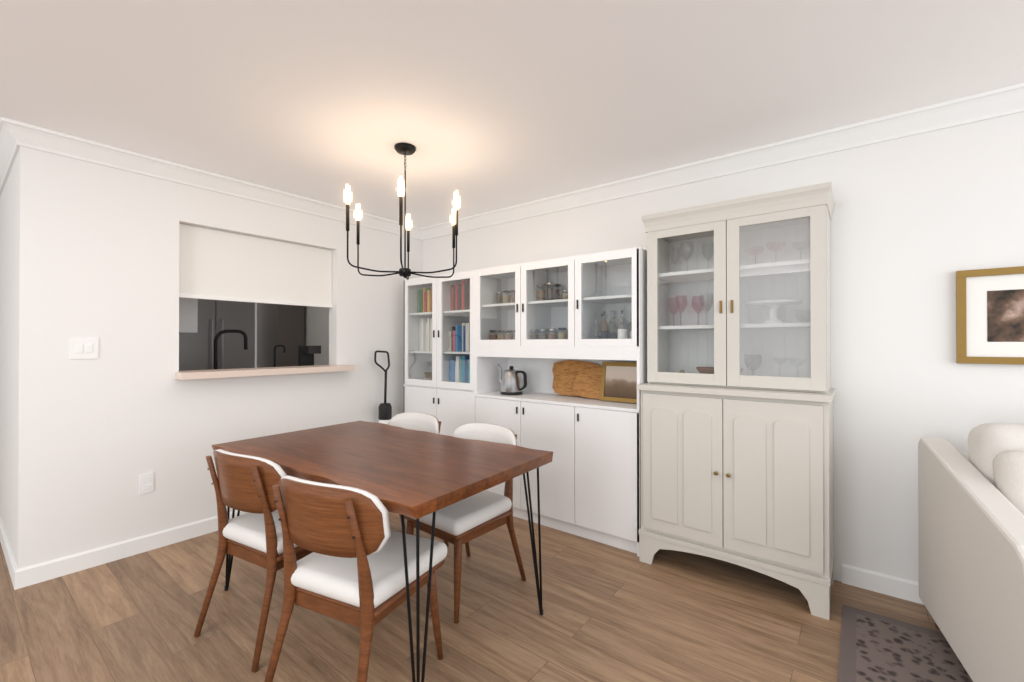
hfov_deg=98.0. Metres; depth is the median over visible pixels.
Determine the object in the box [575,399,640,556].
base cabinet
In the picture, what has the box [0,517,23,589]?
baseboard
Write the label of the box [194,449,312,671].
chair
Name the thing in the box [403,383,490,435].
base cabinet
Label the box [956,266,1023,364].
picture frame
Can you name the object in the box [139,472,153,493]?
wall outlet
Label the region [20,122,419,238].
crown molding
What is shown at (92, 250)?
wall
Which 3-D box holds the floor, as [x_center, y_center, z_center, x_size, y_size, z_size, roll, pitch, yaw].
[-1.305,1.324,0.759,10.000,0.060,6.600,0,0,38]
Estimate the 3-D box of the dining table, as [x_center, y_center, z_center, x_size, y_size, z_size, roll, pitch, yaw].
[-0.676,0.919,2.224,1.510,0.765,0.929,0,0,35]
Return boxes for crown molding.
[0,117,27,195]
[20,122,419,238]
[418,83,1023,240]
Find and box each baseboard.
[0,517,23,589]
[24,510,248,586]
[842,564,923,604]
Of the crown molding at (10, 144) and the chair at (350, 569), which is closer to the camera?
the chair at (350, 569)
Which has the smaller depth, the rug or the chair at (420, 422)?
the rug
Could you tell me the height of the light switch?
0.120 m
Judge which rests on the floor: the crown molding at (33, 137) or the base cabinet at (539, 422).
the base cabinet at (539, 422)
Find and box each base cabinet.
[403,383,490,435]
[475,391,590,534]
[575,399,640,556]
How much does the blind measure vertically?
0.493 m
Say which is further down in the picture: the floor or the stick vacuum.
the floor
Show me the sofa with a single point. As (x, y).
(971, 541)
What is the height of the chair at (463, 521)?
0.828 m
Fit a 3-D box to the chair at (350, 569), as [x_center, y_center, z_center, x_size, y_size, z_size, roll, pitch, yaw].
[-0.578,0.888,1.698,0.495,0.828,0.529,0,0,25]
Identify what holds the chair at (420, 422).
on the floor
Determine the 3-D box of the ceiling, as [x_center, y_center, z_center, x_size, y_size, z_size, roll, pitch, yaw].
[-1.305,-1.176,0.772,10.000,0.060,6.600,0,0,38]
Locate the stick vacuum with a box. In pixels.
[374,350,391,423]
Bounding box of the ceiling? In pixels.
[0,0,1023,227]
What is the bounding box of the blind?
[179,224,332,307]
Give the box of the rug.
[838,604,972,681]
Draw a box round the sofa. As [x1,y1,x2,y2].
[918,423,1023,681]
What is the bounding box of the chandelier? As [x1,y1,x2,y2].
[344,143,458,279]
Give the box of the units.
[179,298,320,370]
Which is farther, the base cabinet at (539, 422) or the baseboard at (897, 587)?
the base cabinet at (539, 422)
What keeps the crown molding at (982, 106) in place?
attached to the wall
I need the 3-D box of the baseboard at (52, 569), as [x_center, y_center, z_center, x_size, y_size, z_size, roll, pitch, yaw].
[-1.748,1.259,3.431,0.013,0.098,2.730,0,0,38]
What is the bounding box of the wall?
[0,112,1023,581]
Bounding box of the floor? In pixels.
[0,512,941,681]
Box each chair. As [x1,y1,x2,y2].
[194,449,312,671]
[264,476,446,681]
[387,412,448,546]
[399,423,525,623]
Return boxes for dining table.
[211,421,552,681]
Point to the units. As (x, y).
(216, 334)
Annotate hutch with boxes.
[637,182,835,619]
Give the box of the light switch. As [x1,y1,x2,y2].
[70,338,98,358]
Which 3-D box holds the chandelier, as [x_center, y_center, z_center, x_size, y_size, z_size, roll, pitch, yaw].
[-0.626,-0.751,2.606,0.672,0.768,0.690,0,0,38]
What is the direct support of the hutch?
on the floor

